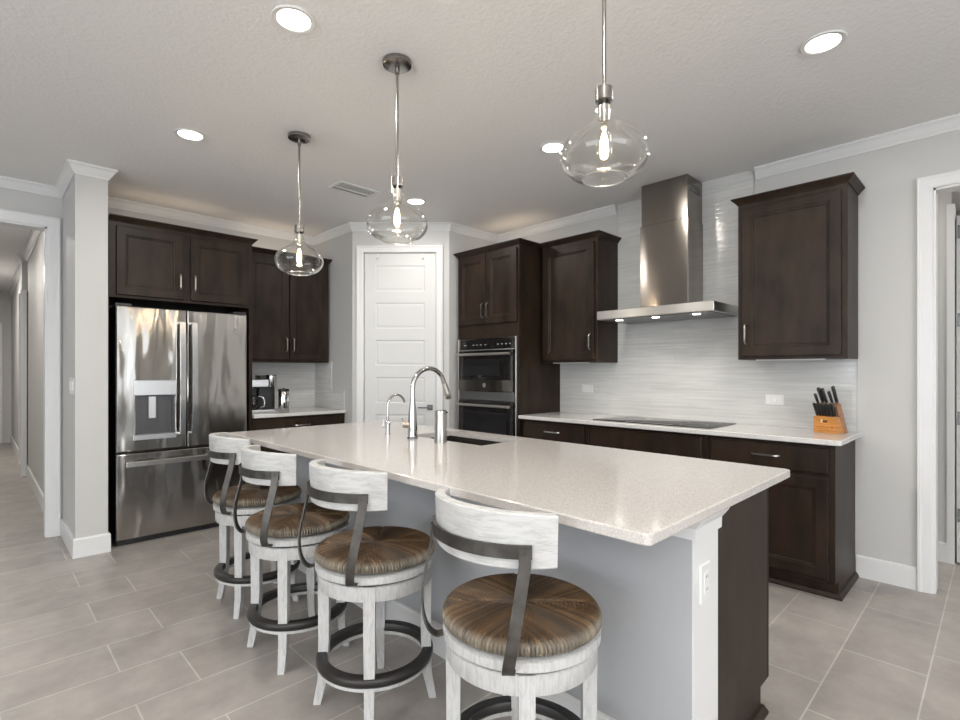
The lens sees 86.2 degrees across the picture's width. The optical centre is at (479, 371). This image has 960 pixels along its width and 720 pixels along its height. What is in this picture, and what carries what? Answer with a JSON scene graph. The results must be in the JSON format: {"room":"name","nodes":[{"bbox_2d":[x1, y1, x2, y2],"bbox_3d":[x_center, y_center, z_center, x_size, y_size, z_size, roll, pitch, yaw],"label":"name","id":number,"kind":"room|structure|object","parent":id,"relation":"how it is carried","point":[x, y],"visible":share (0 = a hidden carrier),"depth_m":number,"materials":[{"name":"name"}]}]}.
{"room":"kitchen","nodes":[
{"label":"kitchen","id":0,"kind":"room"},
{"bbox_2d":[0,292,10,442],"bbox_3d":[-9.146,-0.078,8.903,1.720,2.740,0.120,0,0,-44],"label":"wall","id":1,"kind":"structure","parent":0,"point":[5,298],"depth_m":9.33,"materials":[{"name":"grey paint"}]},
{"bbox_2d":[0,323,1,442],"bbox_3d":[-9.049,0.202,8.897,1.110,2.180,0.023,0,0,-44],"label":"trim","id":2,"kind":"structure","parent":1,"relation":"attached to","point":[0,323],"depth_m":9.27,"materials":[{"name":"white"}]},
{"bbox_2d":[11,231,43,493],"bbox_3d":[-5.973,-0.078,6.777,0.170,2.740,7.360,0,0,-44],"label":"wall","id":3,"kind":"structure","parent":0,"point":[31,279],"depth_m":5.71,"materials":[{"name":"grey paint"}]},
{"bbox_2d":[18,290,26,476],"bbox_3d":[-5.800,0.142,6.497,0.055,2.300,0.500,0,0,-44],"label":"trim","id":4,"kind":"structure","parent":3,"relation":"attached to","point":[22,296],"depth_m":6.33,"materials":[{"name":"white"}]},
{"bbox_2d":[8,230,40,295],"bbox_3d":[-6.033,-1.410,6.717,0.100,0.074,7.360,0,0,-44],"label":"trim","id":5,"kind":"structure","parent":3,"relation":"attached to","point":[34,235],"depth_m":6.29,"materials":[{"name":"white"}]},
{"bbox_2d":[10,435,43,512],"bbox_3d":[-6.021,1.224,6.729,0.065,0.135,7.360,0,0,-44],"label":"baseboard","id":6,"kind":"structure","parent":3,"relation":"attached to","point":[36,489],"depth_m":5.62,"materials":[{"name":"white wood"}]},
{"bbox_2d":[63,174,107,538],"bbox_3d":[-2.991,-0.078,3.874,0.186,2.740,0.720,0,0,-44],"label":"wall","id":7,"kind":"structure","parent":0,"point":[85,200],"depth_m":3.63,"materials":[{"name":"grey paint"}]},
{"bbox_2d":[69,378,73,394],"bbox_3d":[-2.878,0.102,3.619,0.010,0.110,0.214,0,0,-44],"label":"light switch","id":8,"kind":"object","parent":7,"relation":"attached to","point":[71,382],"visible":1,"depth_m":3.61,"materials":[{"name":"white plastic"}]},
{"bbox_2d":[60,518,110,558],"bbox_3d":[-2.987,1.224,3.867,0.219,0.135,0.735,0,0,-44],"label":"baseboard","id":9,"kind":"structure","parent":7,"relation":"attached to","point":[100,543],"depth_m":3.62,"materials":[{"name":"white wood"}]},
{"bbox_2d":[0,187,314,517],"bbox_3d":[-4.502,-0.078,2.980,7.750,2.740,0.120,0,0,-44],"label":"wall","id":10,"kind":"structure","parent":0,"point":[10,199],"depth_m":4.06,"materials":[{"name":"grey paint"}]},
{"bbox_2d":[0,209,59,537],"bbox_3d":[-3.891,0.042,3.563,1.500,2.500,0.143,0,0,-44],"label":"trim","id":11,"kind":"structure","parent":10,"relation":"attached to","point":[50,226],"depth_m":4.01,"materials":[{"name":"white"}]},
{"bbox_2d":[108,213,257,312],"bbox_3d":[-2.548,-0.856,4.341,1.066,0.605,0.664,0,0,-44],"label":"upper cabinet","id":12,"kind":"object","parent":10,"relation":"attached to","point":[152,264],"visible":0.97,"depth_m":4.08,"materials":[{"name":"brown wood"}]},
{"bbox_2d":[252,362,314,408],"bbox_3d":[-2.115,0.135,5.231,0.910,0.486,0.010,0,0,-44],"label":"tile","id":13,"kind":"structure","parent":10,"relation":"attached to","point":[299,378],"depth_m":5.38,"materials":[{"name":"white tile"}]},
{"bbox_2d":[252,246,331,362],"bbox_3d":[-1.954,-0.626,5.123,0.873,1.066,0.380,0,0,-44],"label":"upper cabinet","id":14,"kind":"object","parent":10,"relation":"attached to","point":[290,312],"visible":0.92,"depth_m":4.99,"materials":[{"name":"brown wood"}]},
{"bbox_2d":[0,159,616,244],"bbox_3d":[-3.532,-1.410,3.359,9.424,0.074,2.347,0,0,-27],"label":"trim","id":15,"kind":"structure","parent":10,"relation":"attached to","point":[71,167],"depth_m":4.78,"materials":[{"name":"white wood"}]},
{"bbox_2d":[315,231,495,428],"bbox_3d":[-0.809,-0.078,5.293,1.977,2.740,0.599,0,0,2],"label":"wall","id":16,"kind":"structure","parent":0,"point":[342,271],"depth_m":5.05,"materials":[{"name":"grey paint"}]},
{"bbox_2d":[315,361,344,409],"bbox_3d":[-1.573,0.135,5.336,0.010,0.486,0.620,0,0,-44],"label":"tile backsplash","id":17,"kind":"structure","parent":16,"relation":"attached to","point":[325,397],"depth_m":5.36,"materials":[{"name":"tile"}]},
{"bbox_2d":[364,253,435,425],"bbox_3d":[-0.788,0.062,5.010,0.712,2.443,0.094,0,0,1],"label":"door","id":18,"kind":"structure","parent":16,"relation":"in","point":[400,288],"depth_m":5.02,"materials":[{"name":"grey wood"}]},
{"bbox_2d":[357,245,442,421],"bbox_3d":[-0.782,0.032,4.995,0.839,2.521,0.023,0,0,1],"label":"trim","id":19,"kind":"structure","parent":16,"relation":"attached to","point":[361,249],"depth_m":4.99,"materials":[{"name":"white wood"}]},
{"bbox_2d":[0,0,959,291],"bbox_3d":[-1.732,-1.498,3.905,13.400,0.100,18.400,0,0,-44],"label":"ceiling","id":20,"kind":"structure","parent":0,"point":[716,89],"depth_m":2.72,"materials":[{"name":"white paint"}]},
{"bbox_2d":[173,128,206,141],"bbox_3d":[-1.766,-1.443,3.123,0.176,0.008,0.176,0,0,-44],"label":"recessed light","id":21,"kind":"object","parent":20,"relation":"in","point":[188,134],"visible":1,"depth_m":3.12,"materials":[{"name":"white plastic"}]},
{"bbox_2d":[271,4,315,33],"bbox_3d":[-0.764,-1.443,2.103,0.176,0.008,0.176,0,0,-44],"label":"recessed light","id":22,"kind":"object","parent":20,"relation":"in","point":[294,19],"visible":1,"depth_m":2.10,"materials":[{"name":"white plastic"}]},
{"bbox_2d":[274,131,323,275],"bbox_3d":[-1.109,-1.024,3.146,0.286,0.847,0.286,0,0,-44],"label":"pendant light","id":23,"kind":"object","parent":20,"relation":"hanging from","point":[298,137],"visible":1,"depth_m":3.14,"materials":[{"name":"clear glass"}]},
{"bbox_2d":[328,181,379,198],"bbox_3d":[-0.998,-1.444,4.072,0.350,0.008,0.200,0,0,-44],"label":"ceiling vent","id":24,"kind":"object","parent":20,"relation":"in","point":[341,186],"visible":1,"depth_m":4.06,"materials":[{"name":"white plastic"}]},
{"bbox_2d":[366,53,427,244],"bbox_3d":[-0.387,-1.029,2.392,0.286,0.837,0.286,0,0,-44],"label":"pendant light","id":25,"kind":"object","parent":20,"relation":"hanging from","point":[397,63],"visible":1,"depth_m":2.38,"materials":[{"name":"clear glass"}]},
{"bbox_2d":[406,198,425,204],"bbox_3d":[-0.544,-1.443,4.348,0.176,0.008,0.176,0,0,-44],"label":"recessed light","id":26,"kind":"object","parent":20,"relation":"in","point":[414,201],"visible":0.92,"depth_m":4.34,"materials":[{"name":"white plastic"}]},
{"bbox_2d":[539,141,566,153],"bbox_3d":[0.470,-1.443,3.304,0.176,0.008,0.176,0,0,-44],"label":"recessed light","id":27,"kind":"object","parent":20,"relation":"in","point":[553,147],"visible":0.96,"depth_m":3.30,"materials":[{"name":"white plastic"}]},
{"bbox_2d":[560,0,649,186],"bbox_3d":[0.405,-1.038,1.673,0.286,0.819,0.286,0,0,-44],"label":"pendant light","id":28,"kind":"object","parent":20,"relation":"hanging from","point":[604,92],"visible":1,"depth_m":1.67,"materials":[{"name":"clear glass"}]},
{"bbox_2d":[799,29,847,55],"bbox_3d":[1.506,-1.443,2.251,0.176,0.008,0.176,0,0,-44],"label":"recessed light","id":29,"kind":"object","parent":20,"relation":"in","point":[823,42],"visible":1,"depth_m":2.25,"materials":[{"name":"white plastic"}]},
{"bbox_2d":[0,442,959,719],"bbox_3d":[-1.732,1.342,3.905,13.400,0.100,18.400,0,0,-44],"label":"floor","id":30,"kind":"structure","parent":0,"point":[138,630],"depth_m":2.40,"materials":[{"name":"tile"}]},
{"bbox_2d":[108,296,108,530],"bbox_3d":[-2.949,0.369,3.982,0.018,1.845,0.615,0,0,-44],"label":"panel","id":31,"kind":"object","parent":30,"relation":"on","point":[108,296],"visible":0.1,"depth_m":3.77,"materials":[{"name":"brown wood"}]},
{"bbox_2d":[109,303,246,545],"bbox_3d":[-2.539,0.392,4.287,0.930,1.800,0.735,0,0,-44],"label":"refrigerator","id":32,"kind":"object","parent":30,"relation":"on","point":[178,378],"visible":0.94,"depth_m":3.99,"materials":[{"name":"silver metal"}]},
{"bbox_2d":[227,308,251,483],"bbox_3d":[-2.217,0.369,4.695,0.030,1.845,0.608,0,0,-44],"label":"panel","id":33,"kind":"object","parent":30,"relation":"on","point":[248,311],"visible":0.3,"depth_m":4.48,"materials":[{"name":"brown wood"}]},
{"bbox_2d":[204,432,300,618],"bbox_3d":[-1.269,0.817,2.904,0.488,0.950,0.464,0,0,-38],"label":"counter stool","id":34,"kind":"object","parent":30,"relation":"on","point":[223,449],"visible":0.78,"depth_m":2.72,"materials":[{"name":"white wood"}]},
{"bbox_2d":[233,444,349,674],"bbox_3d":[-0.864,0.817,2.411,0.488,0.950,0.464,0,0,-41],"label":"counter stool","id":35,"kind":"object","parent":30,"relation":"on","point":[271,532],"visible":0.89,"depth_m":2.23,"materials":[{"name":"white wood"}]},
{"bbox_2d":[252,413,344,453],"bbox_3d":[-1.866,0.851,4.998,0.891,0.883,0.668,0,0,-44],"label":"base cabinet","id":36,"kind":"object","parent":30,"relation":"on","point":[337,418],"visible":0.25,"depth_m":4.72,"materials":[{"name":"brown wood"}]},
{"bbox_2d":[252,407,345,417],"bbox_3d":[-1.874,0.393,5.001,0.884,0.030,0.654,0,0,-44],"label":"countertop","id":37,"kind":"structure","parent":36,"relation":"on","point":[300,411],"depth_m":4.87,"materials":[{"name":"stone"}]},
{"bbox_2d":[252,375,277,412],"bbox_3d":[-2.063,0.203,4.813,0.268,0.347,0.240,0,0,-36],"label":"coffee maker","id":38,"kind":"object","parent":37,"relation":"on","point":[263,386],"visible":0.88,"depth_m":4.79,"materials":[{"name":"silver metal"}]},
{"bbox_2d":[278,388,288,412],"bbox_3d":[-1.824,0.264,4.776,0.112,0.227,0.100,0,0,-2],"label":"steel canister","id":39,"kind":"object","parent":37,"relation":"on","point":[283,394],"visible":1,"depth_m":4.74,"materials":[{"name":"silver metal"}]},
{"bbox_2d":[297,459,435,719],"bbox_3d":[-0.420,0.817,2.012,0.464,0.950,0.488,0,0,45],"label":"counter stool","id":40,"kind":"object","parent":30,"relation":"on","point":[371,566],"visible":1,"depth_m":1.85,"materials":[{"name":"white wood"}]},
{"bbox_2d":[453,238,559,436],"bbox_3d":[0.261,0.068,4.944,0.648,2.448,0.864,0,0,-44],"label":"tall cabinet","id":41,"kind":"object","parent":30,"relation":"on","point":[500,284],"visible":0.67,"depth_m":4.64,"materials":[{"name":"brown wood"}]},
{"bbox_2d":[456,336,517,436],"bbox_3d":[0.238,0.289,4.923,0.661,1.205,0.758,0,0,-44],"label":"double oven","id":42,"kind":"object","parent":41,"relation":"in","point":[487,367],"visible":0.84,"depth_m":4.69,"materials":[{"name":"silver metal"}]},
{"bbox_2d":[421,487,602,719],"bbox_3d":[0.111,0.817,1.490,0.488,0.950,0.464,0,0,-41],"label":"counter stool","id":43,"kind":"object","parent":30,"relation":"on","point":[524,637],"visible":1,"depth_m":1.33,"materials":[{"name":"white wood"}]},
{"bbox_2d":[296,436,768,719],"bbox_3d":[-0.046,0.851,2.703,0.772,0.883,2.718,0,0,-44],"label":"kitchen island","id":44,"kind":"object","parent":30,"relation":"on","point":[663,654],"visible":0.26,"depth_m":1.71,"materials":[{"name":"grey paint"}]},
{"bbox_2d":[229,420,789,545],"bbox_3d":[-0.183,0.393,2.586,1.143,0.030,2.803,0,0,-44],"label":"island countertop","id":45,"kind":"structure","parent":44,"relation":"on","point":[636,497],"depth_m":1.90,"materials":[{"name":"stone"}]},
{"bbox_2d":[382,394,404,434],"bbox_3d":[-0.523,0.256,3.124,0.158,0.244,0.046,0,0,-44],"label":"water tap","id":46,"kind":"object","parent":45,"relation":"on","point":[386,426],"visible":1,"depth_m":3.08,"materials":[{"name":"silver metal"}]},
{"bbox_2d":[401,366,451,438],"bbox_3d":[-0.306,0.173,3.001,0.341,0.410,0.083,0,0,-44],"label":"kitchen faucet","id":47,"kind":"object","parent":45,"relation":"on","point":[411,424],"visible":1,"depth_m":2.90,"materials":[{"name":"grey metal"}]},
{"bbox_2d":[434,410,447,442],"bbox_3d":[-0.209,0.292,2.749,0.073,0.172,0.069,0,0,-4],"label":"soap dispenser","id":48,"kind":"object","parent":45,"relation":"on","point":[440,416],"visible":1,"depth_m":2.72,"materials":[{"name":"silver metal"}]},
{"bbox_2d":[433,436,502,445],"bbox_3d":[-0.089,0.511,2.950,0.343,0.202,0.623,0,0,-44],"label":"sink","id":49,"kind":"object","parent":45,"relation":"in","point":[480,442],"visible":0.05,"depth_m":3.15,"materials":[{"name":"black metal"}]},
{"bbox_2d":[699,560,710,604],"bbox_3d":[0.691,0.644,1.569,0.072,0.117,0.009,0,0,-44],"label":"power outlet","id":50,"kind":"object","parent":44,"relation":"attached to","point":[705,568],"visible":1,"depth_m":1.56,"materials":[{"name":"white plastic"}]},
{"bbox_2d":[704,570,708,594],"bbox_3d":[0.693,0.644,1.567,0.033,0.067,0.003,0,0,-44],"label":"receptacle","id":51,"kind":"object","parent":50,"relation":"attached to","point":[706,572],"depth_m":1.56,"materials":[{"name":"grey plastic"}]},
{"bbox_2d":[522,419,588,444],"bbox_3d":[0.787,0.851,4.426,0.602,0.883,0.682,0,0,-44],"label":"base cabinet","id":52,"kind":"object","parent":30,"relation":"on","point":[536,429],"visible":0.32,"depth_m":4.20,"materials":[{"name":"brown wood"}]},
{"bbox_2d":[589,425,707,458],"bbox_3d":[1.347,0.851,3.855,0.602,0.883,0.912,0,0,-44],"label":"base cabinet","id":53,"kind":"object","parent":30,"relation":"on","point":[653,441],"visible":0.06,"depth_m":3.61,"materials":[{"name":"brown wood"}]},
{"bbox_2d":[708,435,858,600],"bbox_3d":[1.920,0.851,3.272,0.602,0.883,0.720,0,0,-44],"label":"base cabinet","id":54,"kind":"object","parent":30,"relation":"on","point":[812,510],"visible":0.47,"depth_m":2.98,"materials":[{"name":"brown wood"}]},
{"bbox_2d":[518,411,861,445],"bbox_3d":[1.366,0.393,3.836,0.604,0.030,2.333,0,0,-44],"label":"countertop","id":55,"kind":"structure","parent":54,"relation":"on","point":[762,432],"depth_m":3.35,"materials":[{"name":"stone"}]},
{"bbox_2d":[593,416,735,428],"bbox_3d":[1.369,0.374,3.866,0.480,0.006,0.910,0,0,-44],"label":"cooktop","id":56,"kind":"object","parent":55,"relation":"in","point":[629,419],"visible":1,"depth_m":3.82,"materials":[{"name":"black glass"}]},
{"bbox_2d":[814,402,847,433],"bbox_3d":[2.187,0.285,3.197,0.130,0.183,0.130,0,0,-27],"label":"knife block","id":57,"kind":"object","parent":55,"relation":"on","point":[825,424],"visible":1,"depth_m":3.14,"materials":[{"name":"brown wood"}]},
{"bbox_2d":[813,403,817,415],"bbox_3d":[2.107,0.235,3.217,0.049,0.085,0.016,0,0,-26],"label":"kitchen knife","id":58,"kind":"object","parent":57,"relation":"on","point":[814,404],"visible":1,"depth_m":3.21,"materials":[{"name":"black plastic"}]},
{"bbox_2d":[814,393,818,403],"bbox_3d":[2.116,0.168,3.222,0.042,0.068,0.017,0,0,-18],"label":"kitchen knife","id":59,"kind":"object","parent":57,"relation":"in","point":[815,394],"visible":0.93,"depth_m":3.22,"materials":[{"name":"black plastic"}]},
{"bbox_2d":[816,403,821,415],"bbox_3d":[2.115,0.235,3.201,0.049,0.085,0.016,0,0,-26],"label":"kitchen knife","id":60,"kind":"object","parent":57,"relation":"on","point":[817,404],"visible":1,"depth_m":3.20,"materials":[{"name":"black plastic"}]},
{"bbox_2d":[817,387,824,402],"bbox_3d":[2.133,0.146,3.209,0.059,0.099,0.021,0,0,-18],"label":"kitchen knife","id":61,"kind":"object","parent":57,"relation":"on","point":[818,388],"visible":1,"depth_m":3.20,"materials":[{"name":"black plastic"}]},
{"bbox_2d":[819,403,824,415],"bbox_3d":[2.123,0.235,3.185,0.049,0.085,0.016,0,0,-26],"label":"kitchen knife","id":62,"kind":"object","parent":57,"relation":"on","point":[820,404],"visible":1,"depth_m":3.18,"materials":[{"name":"black plastic"}]},
{"bbox_2d":[820,388,827,402],"bbox_3d":[2.139,0.149,3.183,0.058,0.098,0.020,0,0,-18],"label":"kitchen knife","id":63,"kind":"object","parent":57,"relation":"in","point":[821,389],"visible":0.96,"depth_m":3.18,"materials":[{"name":"black plastic"}]},
{"bbox_2d":[822,403,827,415],"bbox_3d":[2.131,0.235,3.169,0.049,0.085,0.016,0,0,-26],"label":"kitchen knife","id":64,"kind":"object","parent":57,"relation":"on","point":[823,404],"visible":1,"depth_m":3.16,"materials":[{"name":"black plastic"}]},
{"bbox_2d":[825,403,830,416],"bbox_3d":[2.139,0.235,3.153,0.049,0.085,0.016,0,0,-26],"label":"kitchen knife","id":65,"kind":"object","parent":57,"relation":"on","point":[826,404],"visible":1,"depth_m":3.15,"materials":[{"name":"black plastic"}]},
{"bbox_2d":[827,391,833,403],"bbox_3d":[2.159,0.157,3.157,0.048,0.080,0.018,0,0,-18],"label":"kitchen knife","id":66,"kind":"object","parent":57,"relation":"on","point":[828,392],"visible":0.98,"depth_m":3.15,"materials":[{"name":"black plastic"}]},
{"bbox_2d":[828,403,833,416],"bbox_3d":[2.147,0.235,3.137,0.049,0.085,0.016,0,0,-26],"label":"kitchen knife","id":67,"kind":"object","parent":57,"relation":"on","point":[829,404],"visible":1,"depth_m":3.13,"materials":[{"name":"black plastic"}]},
{"bbox_2d":[831,403,836,416],"bbox_3d":[2.155,0.235,3.121,0.049,0.085,0.016,0,0,-26],"label":"kitchen knife","id":68,"kind":"object","parent":57,"relation":"on","point":[832,404],"visible":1,"depth_m":3.12,"materials":[{"name":"black plastic"}]},
{"bbox_2d":[831,386,838,403],"bbox_3d":[2.169,0.141,3.131,0.064,0.110,0.021,0,0,-26],"label":"kitchen knife","id":69,"kind":"object","parent":57,"relation":"on","point":[833,389],"visible":1,"depth_m":3.12,"materials":[{"name":"black plastic"}]},
{"bbox_2d":[521,129,959,570],"bbox_3d":[3.261,-0.078,2.431,0.130,2.740,8.900,0,0,-44],"label":"wall","id":70,"kind":"structure","parent":0,"point":[886,450],"depth_m":3.39,"materials":[{"name":"grey paint"}]},
{"bbox_2d":[540,230,621,363],"bbox_3d":[0.873,-0.614,4.505,0.368,1.081,0.615,0,0,-44],"label":"upper cabinet","id":71,"kind":"object","parent":70,"relation":"attached to","point":[580,271],"visible":1,"depth_m":4.37,"materials":[{"name":"brown wood"}]},
{"bbox_2d":[582,384,592,392],"bbox_3d":[0.977,0.152,4.658,0.009,0.072,0.117,0,0,-44],"label":"power outlet","id":72,"kind":"object","parent":70,"relation":"attached to","point":[585,387],"visible":1,"depth_m":4.66,"materials":[{"name":"white plastic"}]},
{"bbox_2d":[597,174,737,323],"bbox_3d":[1.405,-0.923,3.888,0.476,1.048,0.900,0,0,-44],"label":"range hood","id":73,"kind":"object","parent":70,"relation":"attached to","point":[671,231],"visible":0.99,"depth_m":3.84,"materials":[{"name":"silver metal"}]},
{"bbox_2d":[617,169,857,431],"bbox_3d":[1.790,-0.535,3.843,0.012,1.826,1.697,0,0,-44],"label":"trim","id":74,"kind":"structure","parent":70,"relation":"attached to","point":[753,169],"depth_m":3.24,"materials":[{"name":"grey tile"}]},
{"bbox_2d":[765,394,783,404],"bbox_3d":[2.049,0.196,3.567,0.009,0.072,0.117,0,0,-44],"label":"power outlet","id":75,"kind":"object","parent":70,"relation":"attached to","point":[769,399],"visible":1,"depth_m":3.56,"materials":[{"name":"white plastic"}]},
{"bbox_2d":[769,397,779,401],"bbox_3d":[2.047,0.196,3.565,0.003,0.033,0.067,0,0,-44],"label":"receptacle","id":76,"kind":"object","parent":75,"relation":"attached to","point":[771,399],"depth_m":3.56,"materials":[{"name":"grey plastic"}]},
{"bbox_2d":[730,172,864,360],"bbox_3d":[2.040,-0.614,3.317,0.368,1.081,0.678,0,0,-44],"label":"upper cabinet","id":77,"kind":"object","parent":70,"relation":"attached to","point":[798,244],"visible":1,"depth_m":3.18,"materials":[{"name":"brown wood"}]},
{"bbox_2d":[754,113,959,179],"bbox_3d":[4.139,-1.410,1.423,0.050,0.074,6.232,0,0,-44],"label":"trim","id":78,"kind":"structure","parent":70,"relation":"attached to","point":[950,123],"depth_m":3.20,"materials":[{"name":"white wood"}]},
{"bbox_2d":[856,555,916,589],"bbox_3d":[2.482,1.224,3.135,0.015,0.135,0.292,0,0,-44],"label":"baseboard","id":79,"kind":"structure","parent":70,"relation":"attached to","point":[897,574],"depth_m":3.12,"materials":[{"name":"white wood"}]},
{"bbox_2d":[917,170,959,593],"bbox_3d":[2.990,0.077,2.697,0.143,2.430,1.041,0,0,-44],"label":"trim","id":80,"kind":"structure","parent":70,"relation":"attached to","point":[929,188],"depth_m":3.00,"materials":[{"name":"white"}]},
{"bbox_2d":[938,192,951,541],"bbox_3d":[2.597,-0.078,4.121,0.100,2.740,1.757,0,0,-44],"label":"wall","id":81,"kind":"structure","parent":0,"point":[943,199],"depth_m":3.49,"materials":[{"name":"grey paint"}]},
{"bbox_2d":[938,541,946,562],"bbox_3d":[2.556,1.224,4.081,0.015,0.135,1.757,0,0,-44],"label":"baseboard","id":82,"kind":"structure","parent":81,"relation":"attached to","point":[942,546],"depth_m":3.48,"materials":[{"name":"white wood"}]},
{"bbox_2d":[947,203,955,564],"bbox_3d":[3.210,0.082,3.490,0.128,2.420,0.040,0,0,-44],"label":"trim","id":83,"kind":"structure","parent":81,"relation":"attached to","point":[951,208],"depth_m":3.45,"materials":[{"name":"white"}]},
{"bbox_2d":[957,215,959,562],"bbox_3d":[3.491,0.117,3.693,0.764,2.330,0.048,0,0,-44],"label":"door","id":84,"kind":"structure","parent":81,"relation":"in","point":[958,217],"depth_m":3.44,"materials":[{"name":"grey"}]},
{"bbox_2d":[956,211,959,514],"bbox_3d":[5.169,-0.078,3.813,0.120,2.740,2.600,0,0,-44],"label":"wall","id":85,"kind":"structure","parent":0,"point":[957,212],"depth_m":4.62,"materials":[{"name":"grey paint"}]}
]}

